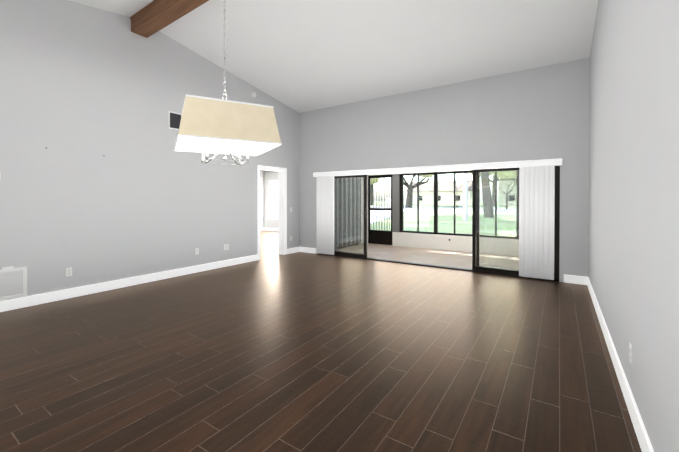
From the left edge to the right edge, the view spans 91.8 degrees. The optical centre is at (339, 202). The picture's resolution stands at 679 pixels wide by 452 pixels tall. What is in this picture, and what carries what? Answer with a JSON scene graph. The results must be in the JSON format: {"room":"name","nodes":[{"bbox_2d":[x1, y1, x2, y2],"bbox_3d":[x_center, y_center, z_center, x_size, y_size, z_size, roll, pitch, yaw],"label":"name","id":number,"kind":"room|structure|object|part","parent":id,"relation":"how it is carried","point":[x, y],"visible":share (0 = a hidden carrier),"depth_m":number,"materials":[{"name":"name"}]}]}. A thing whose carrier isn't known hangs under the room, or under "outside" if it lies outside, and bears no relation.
{"room":"empty living room","nodes":[
{"label":"empty living room","id":0,"kind":"room"},
{"bbox_2d":[0,0,298,300],"bbox_3d":[-3.250,-0.920,5.321,0.200,4.450,8.090,0,1,34],"label":"wall","id":1,"kind":"structure","parent":0,"point":[84,89],"depth_m":4.88,"materials":[{"name":"paint"}]},
{"bbox_2d":[0,267,26,300],"bbox_3d":[-4.113,0.997,3.851,0.014,0.370,0.680,0,1,34],"label":"air vent","id":2,"kind":"object","parent":1,"relation":"in","point":[13,283],"visible":1,"depth_m":4.03,"materials":[{"name":"white plastic"}]},
{"bbox_2d":[66,267,71,276],"bbox_3d":[-3.690,0.952,4.490,0.009,0.118,0.072,0,1,34],"label":"electrical outlet","id":3,"kind":"object","parent":1,"relation":"attached to","point":[69,271],"visible":1,"depth_m":4.49,"materials":[{"name":"white plastic"}]},
{"bbox_2d":[0,254,257,311],"bbox_3d":[-3.554,1.245,4.690,0.016,0.130,6.272,0,1,34],"label":"baseboard","id":4,"kind":"structure","parent":1,"relation":"attached to","point":[27,301],"depth_m":4.90,"materials":[{"name":"white wood"}]},
{"bbox_2d":[168,111,180,129],"bbox_3d":[-2.831,-1.409,5.753,0.014,0.300,0.320,0,1,34],"label":"air vent","id":5,"kind":"object","parent":1,"relation":"in","point":[174,119],"visible":0.58,"depth_m":5.70,"materials":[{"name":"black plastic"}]},
{"bbox_2d":[224,244,228,249],"bbox_3d":[-2.273,0.904,6.614,0.009,0.118,0.118,0,1,34],"label":"electrical outlet","id":6,"kind":"object","parent":1,"relation":"attached to","point":[226,246],"visible":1,"depth_m":6.62,"materials":[{"name":"white plastic"}]},
{"bbox_2d":[257,165,286,259],"bbox_3d":[-1.646,0.230,7.735,0.236,2.108,0.926,0,1,34],"label":"door frame","id":7,"kind":"structure","parent":1,"relation":"attached to","point":[282,238],"depth_m":8.02,"materials":[{"name":"white wood"}]},
{"bbox_2d":[287,247,298,253],"bbox_3d":[-1.174,1.215,8.257,0.016,0.130,0.452,0,1,34],"label":"baseboard","id":8,"kind":"structure","parent":1,"relation":"attached to","point":[292,250],"depth_m":8.25,"materials":[{"name":"white wood"}]},
{"bbox_2d":[260,170,264,227],"bbox_3d":[-5.247,-0.047,11.355,0.150,2.600,7.300,0,1,34],"label":"wall","id":9,"kind":"structure","parent":0,"point":[262,172],"depth_m":14.13,"materials":[{"name":"white paint"}]},
{"bbox_2d":[260,231,277,256],"bbox_3d":[-3.175,1.305,9.985,4.830,0.080,7.000,0,1,34],"label":"floor","id":10,"kind":"structure","parent":0,"point":[268,243],"depth_m":10.06,"materials":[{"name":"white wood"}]},
{"bbox_2d":[265,170,277,227],"bbox_3d":[-1.179,-0.060,12.939,4.800,2.600,0.150,0,1,34],"label":"wall","id":11,"kind":"structure","parent":0,"point":[266,176],"depth_m":14.09,"materials":[{"name":"white paint"}]},
{"bbox_2d":[265,228,277,231],"bbox_3d":[-1.225,1.175,12.880,4.800,0.130,0.016,0,1,34],"label":"baseboard","id":12,"kind":"structure","parent":11,"relation":"attached to","point":[268,229],"depth_m":13.98,"materials":[{"name":"white wood"}]},
{"bbox_2d":[269,180,277,219],"bbox_3d":[-2.468,-0.102,13.762,1.200,1.670,0.150,0,1,34],"label":"window","id":13,"kind":"structure","parent":11,"relation":"in","point":[274,196],"depth_m":14.02,"materials":[{"name":"white glass"}]},
{"bbox_2d":[0,252,641,451],"bbox_3d":[-0.728,1.359,3.580,6.350,0.080,7.960,0,1,34],"label":"floor","id":14,"kind":"structure","parent":0,"point":[301,352],"depth_m":2.67,"materials":[{"name":"brown wood"}]},
{"bbox_2d":[68,0,597,112],"bbox_3d":[-0.692,-2.624,3.600,6.350,0.813,8.090,0,1,34],"label":"ceiling","id":15,"kind":"structure","parent":0,"point":[299,56],"depth_m":5.20,"materials":[{"name":"paint"}]},
{"bbox_2d":[130,0,208,37],"bbox_3d":[-0.749,-2.770,3.481,6.110,0.260,0.269,0,1,36],"label":"ridge beam","id":16,"kind":"structure","parent":15,"relation":"attached to","point":[151,18],"depth_m":4.74,"materials":[{"name":"brown wood"}]},
{"bbox_2d":[174,0,281,164],"bbox_3d":[-0.896,-1.517,2.562,0.688,2.417,0.728,0,1,-28],"label":"pendant lamp","id":17,"kind":"object","parent":15,"relation":"hanging from","point":[216,126],"visible":1,"depth_m":2.33,"materials":[{"name":"fabric"}]},
{"bbox_3d":[-0.896,-1.774,2.560,0.028,1.875,0.028,0,1,-28],"label":"chain","id":18,"kind":"part","parent":17,"relation":"part of","materials":[{"name":"silver metal"}]},
{"bbox_3d":[-0.896,-0.567,2.570,0.688,0.285,0.728,0,1,-28],"label":"shade trim","id":19,"kind":"part","parent":17,"relation":"part of","materials":[{"name":"beige fabric"}]},
{"bbox_3d":[-0.896,-0.567,2.570,0.672,0.283,0.712,0,1,-28],"label":"lamp shade","id":20,"kind":"part","parent":17,"relation":"part of","materials":[{"name":"white fabric"}]},
{"bbox_3d":[-0.896,-0.567,2.570,0.680,0.285,0.720,0,1,-28],"label":"lamp shade","id":21,"kind":"part","parent":17,"relation":"part of","materials":[{"name":"beige fabric"}]},
{"bbox_2d":[359,178,361,243],"bbox_3d":[0.039,0.061,9.278,0.150,2.420,2.130,0,1,34],"label":"wall","id":22,"kind":"structure","parent":0,"point":[361,178],"depth_m":10.10,"materials":[{"name":"grey paint"}]},
{"bbox_2d":[334,177,360,247],"bbox_3d":[0.203,0.246,9.227,0.065,1.950,1.491,0,1,34],"label":"window blind","id":23,"kind":"object","parent":22,"relation":"attached to","point":[343,209],"depth_m":9.21,"materials":[{"name":"grey fabric"}]},
{"bbox_2d":[392,174,399,231],"bbox_3d":[1.670,0.028,9.596,0.210,1.680,0.150,0,1,34],"label":"wall pier","id":24,"kind":"object","parent":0,"point":[395,202],"visible":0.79,"depth_m":9.53,"materials":[{"name":"grey paint"}]},
{"bbox_2d":[335,243,518,269],"bbox_3d":[2.341,1.324,7.783,5.650,0.080,2.440,0,1,34],"label":"floor","id":25,"kind":"structure","parent":0,"point":[460,259],"depth_m":7.77,"materials":[{"name":"beige concrete"}]},
{"bbox_2d":[299,58,589,281],"bbox_3d":[1.497,-0.659,6.899,5.950,3.900,0.200,0,1,34],"label":"wall","id":26,"kind":"structure","parent":0,"point":[540,113],"depth_m":6.10,"materials":[{"name":"paint"}]},
{"bbox_2d":[299,247,316,253],"bbox_3d":[-0.805,1.214,8.320,0.560,0.130,0.016,0,1,34],"label":"baseboard","id":27,"kind":"structure","parent":26,"relation":"attached to","point":[301,249],"depth_m":8.31,"materials":[{"name":"white wood"}]},
{"bbox_2d":[334,175,366,257],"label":"sliding door","id":28,"kind":"structure","parent":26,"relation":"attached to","point":[352,254],"depth_m":7.57,"materials":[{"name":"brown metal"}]},
{"bbox_2d":[313,158,561,176],"bbox_3d":[1.490,-0.660,6.717,5.060,0.105,0.110,0,1,34],"label":"valance","id":29,"kind":"object","parent":26,"relation":"attached to","point":[518,164],"visible":1,"depth_m":6.26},
{"bbox_2d":[316,176,333,254],"bbox_3d":[-0.343,0.317,7.947,0.520,1.870,0.030,0,1,34],"label":"blind stack","id":30,"kind":"object","parent":29,"relation":"hanging from","point":[325,215],"visible":1,"depth_m":7.94,"materials":[{"name":"white plastic"}]},
{"bbox_2d":[519,166,554,279],"bbox_3d":[3.298,0.338,5.518,0.507,1.870,0.035,0,1,34],"label":"blind stack","id":31,"kind":"object","parent":29,"relation":"hanging from","point":[536,217],"visible":1,"depth_m":5.50,"materials":[{"name":"white plastic"}]},
{"bbox_2d":[319,166,559,280],"bbox_3d":[1.580,0.312,6.815,4.950,1.960,0.120,0,1,34],"label":"door frame","id":32,"kind":"structure","parent":26,"relation":"attached to","point":[557,221],"depth_m":5.42,"materials":[{"name":"brown metal"}]},
{"bbox_2d":[472,168,518,274],"bbox_3d":[3.012,0.333,5.803,1.265,1.885,0.079,0,1,34],"label":"sliding door","id":33,"kind":"structure","parent":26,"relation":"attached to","point":[491,269],"depth_m":6.01,"materials":[{"name":"brown metal"}]},
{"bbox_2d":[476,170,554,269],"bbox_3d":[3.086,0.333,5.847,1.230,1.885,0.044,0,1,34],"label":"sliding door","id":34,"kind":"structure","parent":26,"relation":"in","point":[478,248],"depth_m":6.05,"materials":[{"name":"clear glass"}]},
{"bbox_3d":[3.086,0.320,5.847,1.120,1.750,0.006,0,1,34],"label":"glass","id":35,"kind":"part","parent":34,"relation":"part of","materials":[{"name":"clear glass"}]},
{"bbox_2d":[564,274,585,284],"bbox_3d":[3.762,1.240,5.274,0.280,0.130,0.016,0,1,34],"label":"baseboard","id":36,"kind":"structure","parent":26,"relation":"attached to","point":[573,279],"depth_m":5.26,"materials":[{"name":"white wood"}]},
{"bbox_2d":[362,170,554,258],"bbox_3d":[2.976,0.066,8.725,5.650,2.420,0.150,0,1,34],"label":"wall","id":37,"kind":"structure","parent":0,"point":[440,242],"depth_m":8.81,"materials":[{"name":"beige paint"}]},
{"bbox_2d":[368,175,391,244],"bbox_3d":[1.230,0.229,9.876,0.818,2.074,0.045,0,1,34],"label":"screen door","id":38,"kind":"structure","parent":37,"relation":"in","point":[381,236],"depth_m":9.88,"materials":[{"name":"brown metal"}]},
{"bbox_2d":[400,171,518,238],"bbox_3d":[3.474,0.038,8.381,4.140,1.680,0.070,0,1,34],"label":"window frames","id":39,"kind":"structure","parent":37,"relation":"in","point":[435,205],"depth_m":8.81,"materials":[{"name":"brown metal"}]},
{"bbox_2d":[588,0,678,451],"bbox_3d":[1.866,-0.891,1.908,0.200,4.450,8.090,0,1,34],"label":"wall","id":40,"kind":"structure","parent":0,"point":[633,270],"depth_m":1.90,"materials":[{"name":"paint"}]},
{"bbox_2d":[586,277,653,451],"bbox_3d":[1.776,1.268,1.987,0.016,0.130,7.690,0,1,34],"label":"baseboard","id":41,"kind":"structure","parent":40,"relation":"attached to","point":[633,410],"depth_m":2.22,"materials":[{"name":"white wood"}]},
{"bbox_2d":[629,343,632,364],"bbox_3d":[1.859,0.967,2.103,0.009,0.118,0.072,0,1,34],"label":"electrical outlet","id":42,"kind":"object","parent":40,"relation":"attached to","point":[630,353],"visible":1,"depth_m":2.09,"materials":[{"name":"white plastic"}]},
{"label":"outside","id":43,"kind":"structure","parent":0,"visible":0},
{"bbox_2d":[371,201,515,236],"bbox_3d":[63.501,0.724,95.178,320.000,0.130,210.850,0,1,34],"label":"grass","id":44,"kind":"structure","parent":43,"point":[427,225],"depth_m":20.88,"materials":[{"name":"green plant"}]},
{"bbox_2d":[371,184,372,204],"bbox_3d":[8.354,-9.204,83.029,25.046,20.091,23.487,0,1,34],"label":"tree","id":45,"kind":"object","parent":44,"relation":"on","point":[371,194],"depth_m":84.02,"materials":[{"name":"green plant"}]},
{"bbox_2d":[371,209,410,222],"bbox_3d":[4.017,1.159,34.397,12.500,0.035,26.000,0,1,34],"label":"driveway","id":46,"kind":"structure","parent":44,"relation":"on","point":[380,215],"depth_m":29.20,"materials":[{"name":"grey concrete"}]},
{"bbox_2d":[388,197,414,205],"bbox_3d":[13.807,-0.157,74.739,6.000,2.060,2.240,0,1,34],"label":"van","id":47,"kind":"object","parent":44,"relation":"on","point":[413,202],"visible":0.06,"depth_m":73.36,"materials":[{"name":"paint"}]},
{"bbox_2d":[404,175,431,207],"bbox_3d":[13.720,-5.413,58.361,18.486,13.043,17.973,0,1,34],"label":"oak tree","id":48,"kind":"object","parent":44,"relation":"on","point":[408,205],"depth_m":57.26,"materials":[{"name":"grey plant"}]},
{"bbox_2d":[371,171,516,183],"bbox_3d":[13.575,-4.512,45.723,34.636,5.125,29.272,0,1,34],"label":"foliage","id":49,"kind":"object","parent":48,"relation":"hanging from","point":[420,176],"visible":0.02,"depth_m":48.55,"materials":[{"name":"green plant"}]},
{"bbox_2d":[412,191,471,204],"bbox_3d":[27.665,-1.028,88.296,16.000,3.550,10.050,0,1,34],"label":"house","id":50,"kind":"structure","parent":44,"relation":"on","point":[443,200],"depth_m":83.38,"materials":[{"name":"paint"}]},
{"bbox_2d":[405,180,480,191],"bbox_3d":[27.679,-4.203,88.290,17.000,2.800,11.000,0,1,34],"label":"house roof","id":51,"kind":"structure","parent":50,"relation":"on","point":[430,186],"depth_m":85.51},
{"bbox_2d":[371,206,515,211],"bbox_3d":[29.884,1.078,44.789,320.000,0.020,20.000,0,1,34],"label":"road","id":52,"kind":"structure","parent":44,"relation":"on","point":[458,209],"depth_m":52.02,"materials":[{"name":"grey asphalt"}]},
{"bbox_2d":[371,210,515,213],"bbox_3d":[20.671,1.191,30.980,320.000,0.030,1.800,0,1,34],"label":"sidewalk","id":53,"kind":"structure","parent":44,"relation":"on","point":[456,212],"depth_m":35.98,"materials":[{"name":"grey concrete"}]},
{"bbox_2d":[462,173,467,220],"bbox_3d":[10.536,-10.489,25.746,14.657,23.640,18.777,0,1,34],"label":"tree","id":54,"kind":"object","parent":44,"relation":"on","point":[465,202],"depth_m":22.58,"materials":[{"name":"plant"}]},
{"bbox_2d":[481,172,493,217],"bbox_3d":[12.438,-7.533,27.193,17.276,17.787,17.932,0,1,34],"label":"oak tree","id":55,"kind":"object","parent":44,"relation":"on","point":[484,202],"depth_m":26.52,"materials":[{"name":"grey plant"}]},
{"bbox_2d":[489,176,494,205],"bbox_3d":[33.017,-9.820,74.486,20.901,21.469,25.832,0,1,34],"label":"tree","id":56,"kind":"object","parent":44,"relation":"on","point":[493,194],"depth_m":72.72,"materials":[{"name":"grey plant"}]},
{"bbox_2d":[471,171,516,208],"bbox_3d":[24.595,-3.079,49.290,9.841,8.416,10.971,0,1,34],"label":"tree","id":57,"kind":"object","parent":44,"relation":"on","point":[507,175],"depth_m":45.91,"materials":[{"name":"green plant"}]},
{"bbox_2d":[498,180,516,205],"bbox_3d":[45.412,-2.147,78.851,12.000,5.950,10.050,0,1,34],"label":"house","id":58,"kind":"structure","parent":44,"relation":"on","point":[505,191],"depth_m":77.07,"materials":[{"name":"paint"}]}
]}

